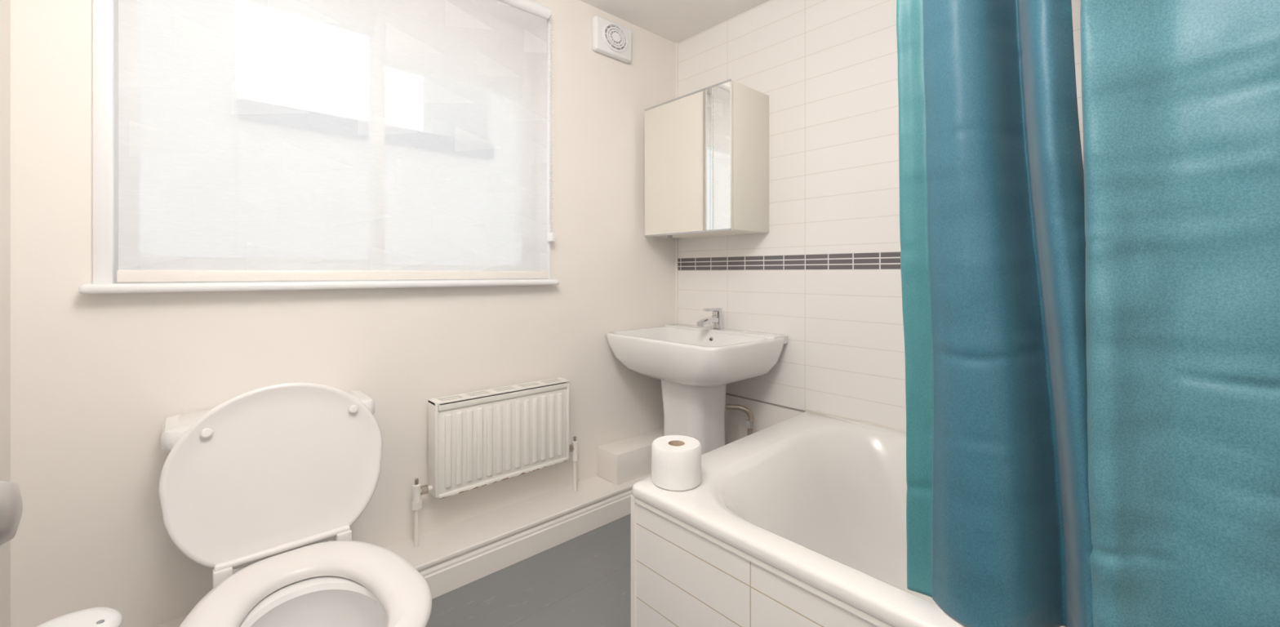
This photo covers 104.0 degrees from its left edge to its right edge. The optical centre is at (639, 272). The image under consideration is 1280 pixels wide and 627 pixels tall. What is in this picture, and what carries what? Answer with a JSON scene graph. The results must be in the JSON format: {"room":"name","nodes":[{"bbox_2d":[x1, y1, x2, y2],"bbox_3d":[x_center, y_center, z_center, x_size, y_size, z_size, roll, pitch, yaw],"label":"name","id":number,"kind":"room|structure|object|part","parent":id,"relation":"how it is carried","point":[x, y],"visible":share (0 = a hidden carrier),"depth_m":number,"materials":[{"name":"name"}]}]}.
{"room":"bathroom","nodes":[
{"label":"bathroom","id":0,"kind":"room"},
{"bbox_2d":[0,0,10,626],"bbox_3d":[-0.665,-0.079,0.159,0.200,2.367,2.370,0,0,-42],"label":"wall","id":1,"kind":"structure","parent":0,"point":[5,5],"depth_m":1.07,"materials":[{"name":"paint"}]},
{"bbox_3d":[-0.574,0.190,0.332,0.132,0.018,0.018,0,0,-42],"label":"spindle","id":2,"kind":"object","parent":1,"relation":"attached to","visible":0},
{"bbox_2d":[0,480,22,545],"bbox_3d":[-0.515,0.190,0.386,0.047,0.054,0.054,0,0,-42],"label":"handle","id":3,"kind":"object","parent":2,"relation":"attached to","point":[11,500],"visible":1,"depth_m":0.39,"materials":[{"name":"silver metal"}]},
{"bbox_2d":[10,0,675,626],"bbox_3d":[-0.668,-0.079,1.893,2.530,2.367,0.200,0,0,-42],"label":"wall","id":4,"kind":"structure","parent":0,"point":[95,379],"depth_m":1.36,"materials":[{"name":"paint"}]},
{"bbox_2d":[78,279,559,293],"bbox_3d":[-0.856,0.037,1.631,1.290,0.022,0.175,0,0,-42],"label":"sill","id":5,"kind":"structure","parent":4,"relation":"attached to","point":[126,287],"depth_m":1.40,"materials":[{"name":"white wood"}]},
{"bbox_2d":[92,0,551,284],"bbox_3d":[-0.835,-0.506,1.612,1.258,1.072,0.032,0,0,-42],"label":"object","id":6,"kind":"structure","parent":4,"relation":"attached to","point":[103,11],"depth_m":1.19,"materials":[{"name":"white paint"}]},
{"bbox_2d":[114,0,533,283],"bbox_3d":[-0.921,-0.500,1.710,1.240,1.060,0.070,0,0,-42],"label":"frame","id":7,"kind":"object","parent":4,"relation":"attached to","point":[116,2],"visible":0.03,"depth_m":1.29,"materials":[{"name":"white plastic"}]},
{"bbox_2d":[116,0,555,282],"bbox_3d":[-0.797,-0.514,1.594,1.209,1.075,0.045,0,0,-42],"label":"roller blind","id":8,"kind":"object","parent":4,"relation":"attached to","point":[259,140],"visible":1,"depth_m":1.50,"materials":[{"name":"white fabric"}]},
{"bbox_3d":[-0.352,-0.589,1.992,0.006,0.879,0.025,0,0,-42],"label":"bead chain","id":9,"kind":"part","parent":8,"relation":"part of","materials":[{"name":"white plastic"}]},
{"bbox_2d":[155,472,651,626],"bbox_3d":[-0.540,0.947,1.753,2.130,0.116,0.180,0,0,-42],"label":"baseboard","id":10,"kind":"structure","parent":4,"relation":"attached to","point":[451,557],"depth_m":1.77,"materials":[{"name":"white wood"}]},
{"bbox_2d":[411,377,578,547],"bbox_3d":[-0.504,0.658,1.842,0.650,0.466,0.096,0,0,-42],"label":"radiator","id":11,"kind":"object","parent":4,"relation":"attached to","point":[476,439],"visible":1,"depth_m":1.78,"materials":[{"name":"metal"}]},
{"bbox_3d":[-0.496,0.581,1.834,0.526,0.312,0.069,0,0,-42],"label":"casing","id":12,"kind":"part","parent":11,"relation":"part of","materials":[{"name":"metal"}]},
{"bbox_3d":[-0.494,0.586,1.832,0.506,0.318,0.067,0,0,-42],"label":"panel","id":13,"kind":"part","parent":11,"relation":"part of","materials":[{"name":"metal"}]},
{"bbox_2d":[591,15,631,62],"bbox_3d":[-0.119,-1.039,2.223,0.207,0.148,0.051,0,0,-42],"label":"fan","id":14,"kind":"object","parent":4,"relation":"attached to","point":[610,38],"visible":1,"depth_m":2.19,"materials":[{"name":"white plastic"}]},
{"bbox_2d":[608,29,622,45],"bbox_3d":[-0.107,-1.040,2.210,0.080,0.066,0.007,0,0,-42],"label":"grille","id":15,"kind":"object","parent":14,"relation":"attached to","point":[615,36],"depth_m":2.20,"materials":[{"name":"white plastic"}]},
{"bbox_2d":[606,26,625,48],"bbox_3d":[-0.107,-1.040,2.210,0.104,0.086,0.007,0,0,-42],"label":"grille","id":16,"kind":"object","parent":14,"relation":"attached to","point":[615,36],"depth_m":2.21,"materials":[{"name":"white plastic"}]},
{"bbox_2d":[596,426,663,484],"bbox_3d":[0.045,0.826,2.313,0.510,0.127,0.140,0,0,-42],"label":"box","id":17,"kind":"object","parent":4,"relation":"attached to","point":[623,460],"depth_m":2.17,"materials":[{"name":"paint"}]},
{"bbox_2d":[675,43,678,324],"bbox_3d":[0.187,-0.200,2.530,0.008,1.924,0.008,0,0,-42],"label":"trim","id":18,"kind":"structure","parent":4,"relation":"attached to","point":[677,44],"depth_m":2.53,"materials":[{"name":"white plastic"}]},
{"bbox_2d":[426,513,631,626],"bbox_3d":[0.197,1.055,0.943,2.530,0.100,2.770,0,0,-42],"label":"floor","id":19,"kind":"structure","parent":0,"point":[584,580],"depth_m":1.57,"materials":[{"name":"grey tile"}]},
{"bbox_2d":[35,607,123,626],"bbox_3d":[-0.951,0.796,0.825,0.136,0.418,0.136,0,0,-42],"label":"trash can","id":20,"kind":"object","parent":19,"relation":"on","point":[95,616],"visible":1,"depth_m":0.85,"materials":[{"name":"white plastic"}]},
{"bbox_2d":[158,382,431,626],"bbox_3d":[-0.723,0.626,1.063,0.444,0.758,0.949,0,0,-42],"label":"toilet","id":21,"kind":"object","parent":19,"relation":"on","point":[255,487],"visible":1,"depth_m":1.03,"materials":[{"name":"ceramic"}]},
{"bbox_3d":[-0.974,0.382,1.339,0.444,0.046,0.203,0,0,-42],"label":"cistern lid","id":22,"kind":"part","parent":21,"relation":"part of","materials":[{"name":"ceramic"}]},
{"bbox_3d":[-0.780,0.425,1.095,0.396,0.355,0.084,0,0,-42],"label":"lid","id":23,"kind":"part","parent":21,"relation":"part of","materials":[{"name":"plastic"}]},
{"bbox_3d":[-0.584,0.596,0.879,0.372,0.027,0.487,0,0,-42],"label":"seat","id":24,"kind":"part","parent":21,"relation":"part of","materials":[{"name":"plastic"}]},
{"bbox_2d":[606,307,787,454],"bbox_3d":[0.223,0.582,2.131,0.488,0.847,0.642,0,0,-42],"label":"basin","id":25,"kind":"object","parent":19,"relation":"on","point":[695,365],"visible":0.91,"depth_m":2.03,"materials":[{"name":"ceramic"}]},
{"bbox_3d":[0.223,0.354,2.131,0.488,0.182,0.642,0,0,-42],"label":"bowl","id":26,"kind":"part","parent":25,"relation":"part of","materials":[{"name":"ceramic"}]},
{"bbox_2d":[697,307,723,329],"bbox_3d":[0.313,0.207,2.225,0.148,0.099,0.056,0,0,-42],"label":"mixer tap","id":27,"kind":"object","parent":25,"relation":"on","point":[715,320],"depth_m":2.23,"materials":[{"name":"silver metal"}]},
{"bbox_2d":[631,408,1065,626],"bbox_3d":[0.859,0.774,1.063,0.986,0.461,1.655,0,0,-42],"label":"bathtub","id":28,"kind":"object","parent":19,"relation":"on","point":[799,520],"visible":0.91,"depth_m":1.28,"materials":[{"name":"ceramic"}]},
{"bbox_2d":[651,435,702,490],"bbox_3d":[0.096,0.498,1.318,0.132,0.101,0.132,0,0,-42],"label":"toilet roll","id":29,"kind":"object","parent":28,"relation":"on","point":[676,460],"visible":1,"depth_m":1.27,"materials":[{"name":"paper"}]},
{"bbox_3d":[0.527,0.793,0.722,0.020,0.423,1.596,0,0,-42],"label":"panel","id":30,"kind":"part","parent":28,"relation":"part of","materials":[{"name":"tile"}]},
{"bbox_2d":[579,0,769,43],"bbox_3d":[0.197,-1.212,0.943,2.530,0.100,2.770,0,0,-42],"label":"ceiling","id":31,"kind":"structure","parent":0,"point":[676,21],"depth_m":2.23,"materials":[{"name":"paint"}]},
{"bbox_2d":[896,0,1279,626],"bbox_3d":[0.739,-0.308,0.591,0.121,1.709,1.120,0,0,-41],"label":"shower curtain","id":32,"kind":"object","parent":31,"relation":"hanging from","point":[1092,346],"visible":1,"depth_m":0.67,"materials":[{"name":"blue fabric"}]},
{"bbox_2d":[678,0,1083,430],"bbox_3d":[1.126,-0.079,1.653,0.200,2.367,2.570,0,0,-42],"label":"wall","id":33,"kind":"structure","parent":0,"point":[825,275],"depth_m":1.96,"materials":[{"name":"white tile"}]},
{"bbox_2d":[644,79,768,238],"bbox_3d":[0.286,-0.458,2.225,0.270,0.598,0.493,0,0,-42],"label":"upper cabinet","id":34,"kind":"object","parent":33,"relation":"attached to","point":[707,148],"visible":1,"depth_m":2.08,"materials":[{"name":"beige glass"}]},
{"bbox_2d":[644,80,730,235],"bbox_3d":[0.189,-0.462,2.137,0.004,0.578,0.491,0,0,-42],"label":"mirror","id":35,"kind":"object","parent":34,"relation":"on","point":[687,137],"depth_m":2.11,"materials":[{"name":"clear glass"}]},
{"bbox_2d":[724,394,803,444],"bbox_3d":[0.471,0.782,2.220,0.004,0.446,0.570,0,0,-42],"label":"wall","id":36,"kind":"structure","parent":33,"relation":"attached to","point":[765,415],"depth_m":2.21,"materials":[{"name":"paint"}]},
{"bbox_2d":[725,392,804,412],"bbox_3d":[0.426,0.556,2.267,0.007,0.005,0.700,0,0,-42],"label":"trim","id":37,"kind":"structure","parent":33,"relation":"attached to","point":[759,401],"depth_m":2.14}
]}

